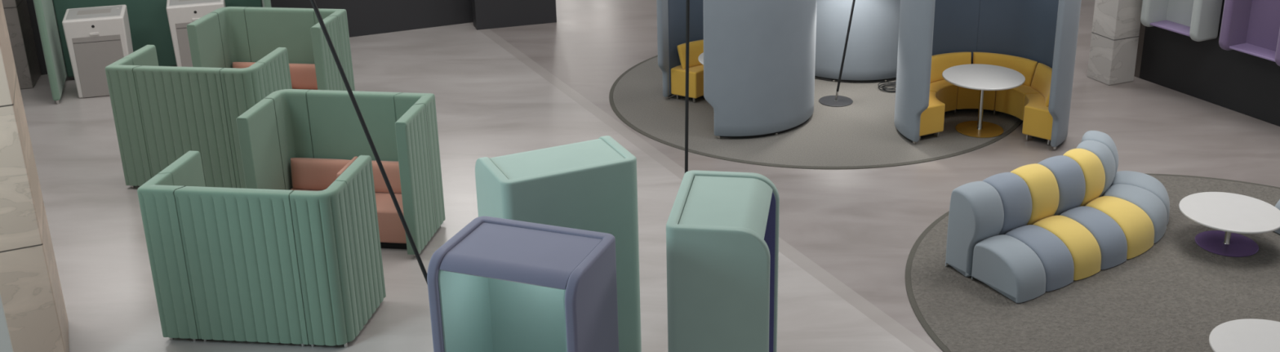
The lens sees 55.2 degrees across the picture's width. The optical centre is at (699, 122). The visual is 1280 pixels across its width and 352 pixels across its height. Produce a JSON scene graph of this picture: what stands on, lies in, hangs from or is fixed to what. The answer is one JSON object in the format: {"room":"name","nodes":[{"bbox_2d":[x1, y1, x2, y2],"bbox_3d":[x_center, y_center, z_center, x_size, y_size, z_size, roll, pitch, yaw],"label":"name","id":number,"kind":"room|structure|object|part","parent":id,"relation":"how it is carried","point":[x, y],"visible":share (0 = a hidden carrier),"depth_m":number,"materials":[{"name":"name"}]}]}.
{"room":"common room","nodes":[
{"label":"common room","id":0,"kind":"room"},
{"bbox_2d":[0,294,13,351],"bbox_3d":[-5.506,1.411,8.456,1.200,2.600,0.080,-16,25,-37],"label":"wall","id":1,"kind":"structure","parent":0,"point":[6,345],"depth_m":8.86,"materials":[{"name":"paint"}]},
{"bbox_2d":[1,0,40,88],"bbox_3d":[-10.501,-2.152,17.161,1.600,3.400,0.900,-7,21,-17],"label":"wall","id":2,"kind":"structure","parent":0,"point":[16,11],"depth_m":17.42,"materials":[{"name":"stone"}]},
{"bbox_2d":[0,0,69,351],"bbox_3d":[-6.278,-0.071,9.619,1.600,4.600,1.000,-10,22,-25],"label":"wall","id":3,"kind":"structure","parent":0,"point":[31,293],"depth_m":9.90,"materials":[{"name":"beige stone"}]},
{"bbox_2d":[26,0,472,75],"bbox_3d":[-6.914,-2.798,19.161,6.900,3.200,0.500,-10,22,-24],"label":"wall","id":4,"kind":"structure","parent":0,"point":[365,17],"depth_m":20.12,"materials":[{"name":"black paint"}]},
{"bbox_2d":[471,0,556,30],"bbox_3d":[-3.140,-3.187,20.162,1.361,3.200,0.350,-7,21,-18],"label":"wall","id":5,"kind":"structure","parent":0,"point":[486,14],"depth_m":20.46,"materials":[{"name":"black paint"}]},
{"bbox_2d":[20,0,1279,351],"bbox_3d":[0.000,0.021,15.972,32.000,0.001,34.000,0,20,0],"label":"floor","id":6,"kind":"structure","parent":0,"point":[847,237],"depth_m":14.43,"materials":[{"name":"concrete"}]},
{"bbox_2d":[62,4,133,97],"bbox_3d":[-8.429,-1.006,17.204,0.779,1.192,0.472,-6,21,-16],"label":"trash bin","id":7,"kind":"object","parent":6,"relation":"on","point":[96,37],"visible":0.89,"depth_m":16.98,"materials":[{"name":"white plastic"}]},
{"bbox_2d":[66,5,122,19],"bbox_3d":[-8.435,-1.534,17.018,0.690,0.072,0.360,-6,21,-16],"label":"tray","id":8,"kind":"object","parent":7,"relation":"on","point":[105,12],"depth_m":16.98,"materials":[{"name":"grey plastic"}]},
{"bbox_3d":[-8.360,-0.795,17.063,0.610,0.870,0.024,-6,21,-16],"label":"panel","id":9,"kind":"part","parent":7,"relation":"part of","materials":[{"name":"grey plastic"}]},
{"bbox_2d":[33,0,271,104],"bbox_3d":[-7.759,-1.714,17.516,3.010,2.300,1.210,-8,21,-21],"label":"screen","id":10,"kind":"object","parent":6,"relation":"on","point":[148,23],"visible":0.47,"depth_m":17.81,"materials":[{"name":"green fabric"}]},
{"bbox_3d":[-9.109,-1.543,16.997,0.098,2.250,1.210,-8,21,-21],"label":"panel","id":11,"kind":"part","parent":10,"relation":"part of","materials":[{"name":"green fabric"}]},
{"bbox_3d":[-7.969,-1.914,17.996,2.808,2.250,0.090,-8,21,-21],"label":"panel","id":12,"kind":"part","parent":10,"relation":"part of","materials":[{"name":"green fabric"}]},
{"bbox_3d":[-6.478,-1.991,18.180,0.096,2.250,0.840,-8,21,-21],"label":"panel","id":13,"kind":"part","parent":10,"relation":"part of","materials":[{"name":"green fabric"}]},
{"bbox_2d":[165,0,225,66],"bbox_3d":[-7.313,-1.267,17.900,0.779,1.192,0.472,-7,21,-18],"label":"office machine","id":14,"kind":"object","parent":6,"relation":"on","point":[180,13],"visible":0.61,"depth_m":17.58,"materials":[{"name":"white plastic"}]},
{"bbox_3d":[-7.236,-1.056,17.761,0.610,0.870,0.024,-7,21,-18],"label":"panel","id":15,"kind":"part","parent":14,"relation":"part of","materials":[{"name":"grey plastic"}]},
{"bbox_2d":[168,0,220,5],"bbox_3d":[-7.318,-1.795,17.713,0.690,0.072,0.360,-7,21,-18],"label":"tray","id":16,"kind":"object","parent":14,"relation":"on","point":[171,2],"depth_m":17.60,"materials":[{"name":"grey plastic"}]},
{"bbox_2d":[105,44,292,188],"bbox_3d":[-5.708,-0.057,14.139,1.718,1.472,0.928,2,20,6],"label":"booth","id":17,"kind":"object","parent":6,"relation":"on","point":[161,113],"visible":0.82,"depth_m":13.68,"materials":[{"name":"fabric"}]},
{"bbox_2d":[137,151,386,347],"bbox_3d":[-3.850,1.116,10.885,1.718,1.472,0.928,2,20,6],"label":"booth","id":18,"kind":"object","parent":6,"relation":"on","point":[284,266],"visible":1,"depth_m":10.48,"materials":[{"name":"green fabric"}]},
{"bbox_2d":[186,6,355,90],"bbox_3d":[-5.488,-0.662,15.798,1.718,1.472,0.928,2,20,6],"label":"booth","id":19,"kind":"object","parent":6,"relation":"on","point":[227,37],"visible":0.59,"depth_m":15.92,"materials":[{"name":"fabric"}]},
{"bbox_2d":[232,62,255,68],"bbox_3d":[-5.833,-0.630,16.113,0.660,0.330,0.140,2,20,6],"label":"cushion","id":20,"kind":"object","parent":19,"relation":"on","point":[235,64],"depth_m":16.06,"materials":[{"name":"fabric"}]},
{"bbox_2d":[288,63,317,89],"bbox_3d":[-5.097,-0.606,16.033,0.682,0.330,0.140,2,20,6],"label":"cushion","id":21,"kind":"object","parent":19,"relation":"on","point":[303,76],"depth_m":15.99,"materials":[{"name":"fabric"}]},
{"bbox_2d":[235,88,445,257],"bbox_3d":[-3.633,0.511,12.543,1.718,1.472,0.928,2,20,6],"label":"booth","id":22,"kind":"object","parent":6,"relation":"on","point":[291,139],"visible":0.77,"depth_m":12.65,"materials":[{"name":"fabric"}]},
{"bbox_2d":[290,157,350,190],"bbox_3d":[-3.978,0.542,12.859,0.660,0.330,0.140,2,20,6],"label":"cushion","id":23,"kind":"object","parent":22,"relation":"on","point":[306,173],"depth_m":12.81,"materials":[{"name":"fabric"}]},
{"bbox_3d":[-3.633,0.599,12.669,0.054,0.360,0.487,2,20,6],"label":"armrest","id":24,"kind":"part","parent":22,"relation":"part of","materials":[{"name":"fabric"}]},
{"bbox_3d":[-3.626,0.948,12.742,1.470,0.365,0.587,2,20,6],"label":"seat","id":25,"kind":"part","parent":22,"relation":"part of","materials":[{"name":"fabric"}]},
{"bbox_2d":[371,160,401,193],"bbox_3d":[-3.242,0.567,12.778,0.682,0.330,0.140,2,20,6],"label":"cushion","id":26,"kind":"object","parent":22,"relation":"on","point":[391,167],"depth_m":12.72,"materials":[{"name":"fabric"}]},
{"bbox_2d":[310,0,427,284],"bbox_3d":[-2.490,0.252,9.732,1.314,3.868,0.400,0,20,0],"label":"pole","id":27,"kind":"object","parent":6,"relation":"on","point":[313,2],"visible":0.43,"depth_m":9.67,"materials":[{"name":"black metal"}]},
{"bbox_2d":[426,216,618,351],"bbox_3d":[-1.115,1.771,8.120,1.019,2.100,0.710,6,21,17],"label":"pod","id":28,"kind":"object","parent":6,"relation":"on","point":[497,284],"visible":1,"depth_m":7.86,"materials":[{"name":"purple fabric"}]},
{"bbox_3d":[-1.127,0.847,7.763,0.859,0.091,0.590,6,21,17],"label":"panel","id":29,"kind":"part","parent":28,"relation":"part of","materials":[{"name":"purple fabric"}]},
{"bbox_2d":[475,135,641,351],"bbox_3d":[-1.086,1.230,9.604,1.068,2.100,0.737,-10,22,-25],"label":"pod","id":30,"kind":"object","parent":6,"relation":"on","point":[591,185],"visible":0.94,"depth_m":9.13,"materials":[{"name":"green fabric"}]},
{"bbox_3d":[-1.100,0.302,9.283,0.908,0.108,0.610,-10,22,-25],"label":"panel","id":31,"kind":"part","parent":30,"relation":"part of","materials":[{"name":"green fabric"}]},
{"bbox_2d":[684,0,689,173],"bbox_3d":[-0.152,-0.407,11.281,0.330,4.018,0.330,0,20,0],"label":"pole stand","id":32,"kind":"object","parent":6,"relation":"on","point":[687,9],"visible":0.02,"depth_m":11.29,"materials":[{"name":"black metal"}]},
{"bbox_2d":[666,170,779,351],"bbox_3d":[0.183,1.513,8.804,0.695,2.100,1.020,2,20,7],"label":"pod","id":33,"kind":"object","parent":6,"relation":"on","point":[722,227],"visible":1,"depth_m":8.18,"materials":[{"name":"green fabric"}]},
{"bbox_3d":[0.194,0.593,8.466,0.567,0.111,0.860,2,20,7],"label":"panel","id":34,"kind":"part","parent":33,"relation":"part of","materials":[{"name":"green fabric"}]},
{"bbox_2d":[608,55,1022,168],"bbox_3d":[1.630,-0.447,17.206,5.798,0.015,5.798,0,20,0],"label":"round rug","id":35,"kind":"object","parent":6,"relation":"on","point":[862,134],"visible":0.46,"depth_m":15.67,"materials":[{"name":"grey carpet"}]},
{"bbox_2d":[671,39,703,102],"bbox_3d":[0.597,-0.547,16.355,1.607,0.765,1.970,-12,23,-29],"label":"bench","id":36,"kind":"object","parent":35,"relation":"on","point":[677,73],"visible":0.16,"depth_m":16.70,"materials":[{"name":"yellow fabric"}]},
{"bbox_3d":[0.012,-0.609,16.889,0.806,0.375,0.469,-12,23,-29],"label":"seat","id":37,"kind":"part","parent":36,"relation":"part of","materials":[{"name":"yellow fabric"}]},
{"bbox_2d":[677,39,703,68],"bbox_3d":[0.080,-0.974,16.889,0.871,0.320,0.231,-10,22,-24],"label":"cushion","id":38,"kind":"object","parent":36,"relation":"on","point":[695,47],"depth_m":16.76,"materials":[{"name":"yellow fabric"}]},
{"bbox_2d":[697,52,703,64],"bbox_3d":[0.496,-0.529,16.368,1.028,0.725,1.028,0,20,0],"label":"pedestal table","id":39,"kind":"object","parent":35,"relation":"on","point":[700,58],"visible":0.09,"depth_m":16.21,"materials":[{"name":"white metal"}]},
{"bbox_2d":[656,0,817,138],"bbox_3d":[0.538,-1.233,16.071,1.934,2.250,2.170,-12,23,-29],"label":"partition","id":40,"kind":"object","parent":35,"relation":"on","point":[759,55],"visible":0.93,"depth_m":15.23,"materials":[{"name":"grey fabric"}]},
{"bbox_2d":[818,0,855,106],"bbox_3d":[1.922,-1.688,16.213,0.606,2.991,0.464,11,23,29],"label":"pole stand","id":41,"kind":"object","parent":35,"relation":"on","point":[836,100],"visible":1,"depth_m":16.65,"materials":[{"name":"black metal"}]},
{"bbox_2d":[814,0,900,81],"bbox_3d":[2.287,-1.951,18.011,2.170,2.250,1.934,5,21,14],"label":"pod","id":42,"kind":"object","parent":35,"relation":"on","point":[872,48],"visible":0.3,"depth_m":17.32,"materials":[{"name":"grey fabric"}]},
{"bbox_2d":[877,81,896,92],"bbox_3d":[2.711,-0.510,17.252,0.380,0.044,0.367,0,20,0],"label":"coiled cable","id":43,"kind":"object","parent":35,"relation":"on","point":[893,84],"visible":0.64,"depth_m":17.27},
{"bbox_2d":[942,63,1025,137],"bbox_3d":[3.590,-0.253,15.555,1.028,0.725,1.028,0,20,0],"label":"pedestal table","id":44,"kind":"object","parent":35,"relation":"on","point":[980,77],"visible":1,"depth_m":15.50,"materials":[{"name":"white plastic"}]},
{"bbox_2d":[919,52,1053,144],"bbox_3d":[3.590,-0.334,15.718,1.970,0.765,1.607,0,20,0],"label":"bench","id":45,"kind":"object","parent":35,"relation":"on","point":[1028,102],"visible":0.54,"depth_m":15.88,"materials":[{"name":"yellow fabric"}]},
{"bbox_3d":[2.841,-0.138,15.542,0.469,0.375,0.806,0,20,0],"label":"seat","id":46,"kind":"part","parent":45,"relation":"part of","materials":[{"name":"yellow fabric"}]},
{"bbox_3d":[3.067,-0.344,16.104,0.807,0.375,0.455,-18,27,-40],"label":"seat","id":47,"kind":"part","parent":45,"relation":"part of","materials":[{"name":"yellow fabric"}]},
{"bbox_2d":[929,52,971,83],"bbox_3d":[3.223,-0.732,16.166,0.871,0.320,0.231,-10,22,-25],"label":"cushion","id":48,"kind":"object","parent":45,"relation":"on","point":[940,62],"depth_m":16.15,"materials":[{"name":"yellow fabric"}]},
{"bbox_3d":[3.682,-0.415,16.288,0.803,0.375,0.482,0,20,0],"label":"seat","id":49,"kind":"part","parent":45,"relation":"part of","materials":[{"name":"yellow fabric"}]},
{"bbox_2d":[973,52,1037,86],"bbox_3d":[4.027,-0.723,16.127,0.871,0.320,0.231,12,23,30],"label":"cushion","id":50,"kind":"object","parent":45,"relation":"on","point":[1028,68],"depth_m":16.05,"materials":[{"name":"yellow fabric"}]},
{"bbox_3d":[4.215,-0.310,15.991,0.455,0.375,0.807,-14,24,-32],"label":"seat","id":51,"kind":"part","parent":45,"relation":"part of","materials":[{"name":"yellow fabric"}]},
{"bbox_3d":[4.322,-0.096,15.402,0.455,0.375,0.807,5,21,14],"label":"seat","id":52,"kind":"part","parent":45,"relation":"part of","materials":[{"name":"yellow fabric"}]},
{"bbox_2d":[1031,62,1052,106],"bbox_3d":[4.411,-0.483,15.462,0.235,0.320,0.871,0,20,0],"label":"cushion","id":53,"kind":"object","parent":45,"relation":"on","point":[1041,73],"depth_m":15.60,"materials":[{"name":"yellow fabric"}]},
{"bbox_2d":[893,0,1081,149],"bbox_3d":[3.585,-1.010,15.405,2.170,2.250,1.934,0,20,0],"label":"pod","id":54,"kind":"object","parent":35,"relation":"on","point":[1046,32],"visible":0.75,"depth_m":15.36,"materials":[{"name":"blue fabric"}]},
{"bbox_2d":[905,173,1279,351],"bbox_3d":[5.014,1.637,11.422,6.104,0.015,6.104,0,20,0],"label":"round rug","id":55,"kind":"object","parent":6,"relation":"on","point":[1171,296],"visible":0.66,"depth_m":11.41,"materials":[{"name":"grey carpet"}]},
{"bbox_2d":[945,130,1169,302],"bbox_3d":[3.824,0.809,12.427,2.965,0.867,1.280,-13,24,-32],"label":"sofa","id":56,"kind":"object","parent":55,"relation":"on","point":[1027,232],"visible":1,"depth_m":11.92,"materials":[{"name":"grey fabric"}]},
{"bbox_2d":[1178,191,1279,257],"bbox_3d":[5.386,1.066,12.421,0.998,0.369,0.998,0,20,0],"label":"coffee table","id":57,"kind":"object","parent":55,"relation":"on","point":[1232,215],"visible":1,"depth_m":12.37,"materials":[{"name":"white laminate"}]},
{"bbox_2d":[1208,318,1279,351],"bbox_3d":[4.638,1.993,9.890,0.998,0.369,0.998,0,20,0],"label":"coffee table","id":58,"kind":"object","parent":55,"relation":"on","point":[1249,335],"visible":1,"depth_m":10.01,"materials":[{"name":"white paint"}]},
{"bbox_2d":[1274,199,1279,234],"bbox_3d":[7.212,1.042,11.725,1.280,0.867,2.965,-11,22,-27],"label":"sofa","id":59,"kind":"object","parent":55,"relation":"on","point":[1277,205],"visible":0.2,"depth_m":12.71,"materials":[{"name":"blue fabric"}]},
{"bbox_2d":[1087,0,1142,84],"bbox_3d":[5.930,-2.233,17.086,0.460,3.400,0.460,-9,22,-23],"label":"column","id":60,"kind":"structure","parent":0,"point":[1116,24],"depth_m":17.31,"materials":[{"name":"grey stone"}]},
{"bbox_2d":[1139,0,1279,126],"bbox_3d":[8.044,-1.304,14.496,0.300,3.400,6.500,-11,22,-27],"label":"wall","id":61,"kind":"structure","parent":0,"point":[1247,84],"depth_m":16.52,"materials":[{"name":"black"}]},
{"bbox_2d":[1133,21,1145,77],"bbox_3d":[6.467,-2.289,17.229,0.300,3.400,0.108,-11,22,-26],"label":"trim","id":62,"kind":"structure","parent":61,"relation":"attached to","point":[1142,29],"depth_m":17.60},
{"bbox_2d":[1140,0,1222,41],"bbox_3d":[6.519,-1.889,16.423,0.457,1.400,0.970,-11,22,-27],"label":"booth","id":63,"kind":"object","parent":61,"relation":"attached to","point":[1197,20],"visible":1,"depth_m":16.62,"materials":[{"name":"grey fabric"}]},
{"bbox_3d":[6.319,-2.014,16.770,0.457,1.400,0.130,-11,22,-27],"label":"panel","id":64,"kind":"part","parent":63,"relation":"part of","materials":[{"name":"grey fabric"}]},
{"bbox_2d":[1150,19,1190,36],"bbox_3d":[6.531,-1.289,16.646,0.325,0.030,0.714,-11,22,-27],"label":"shelf","id":65,"kind":"object","parent":63,"relation":"attached to","point":[1179,26],"depth_m":16.72,"materials":[{"name":"purple fabric"}]},
{"bbox_3d":[6.690,-1.950,16.499,0.066,1.340,0.770,-11,22,-27],"label":"panel","id":66,"kind":"part","parent":63,"relation":"part of","materials":[{"name":"grey fabric"}]},
{"bbox_3d":[6.720,-1.764,16.075,0.457,1.400,0.130,-11,22,-27],"label":"panel","id":67,"kind":"part","parent":63,"relation":"part of","materials":[{"name":"grey fabric"}]},
{"bbox_2d":[1218,0,1279,66],"bbox_3d":[7.144,-1.498,15.339,0.457,1.400,0.970,-11,22,-27],"label":"booth","id":68,"kind":"object","parent":61,"relation":"attached to","point":[1251,27],"visible":1,"depth_m":15.66,"materials":[{"name":"purple fabric"}]},
{"bbox_3d":[6.944,-1.624,15.687,0.457,1.400,0.130,-11,22,-27],"label":"panel","id":69,"kind":"part","parent":68,"relation":"part of","materials":[{"name":"purple fabric"}]},
{"bbox_2d":[1229,42,1275,62],"bbox_3d":[7.156,-0.899,15.562,0.325,0.030,0.714,-11,22,-27],"label":"cushion","id":70,"kind":"object","parent":68,"relation":"attached to","point":[1256,49],"depth_m":15.63,"materials":[{"name":"purple fabric"}]},
{"bbox_3d":[7.315,-1.559,15.416,0.066,1.340,0.770,-11,22,-27],"label":"panel","id":71,"kind":"part","parent":68,"relation":"part of","materials":[{"name":"purple fabric"}]},
{"bbox_3d":[7.345,-1.373,14.992,0.457,1.400,0.130,-11,22,-27],"label":"panel","id":72,"kind":"part","parent":68,"relation":"part of","materials":[{"name":"purple fabric"}]}
]}

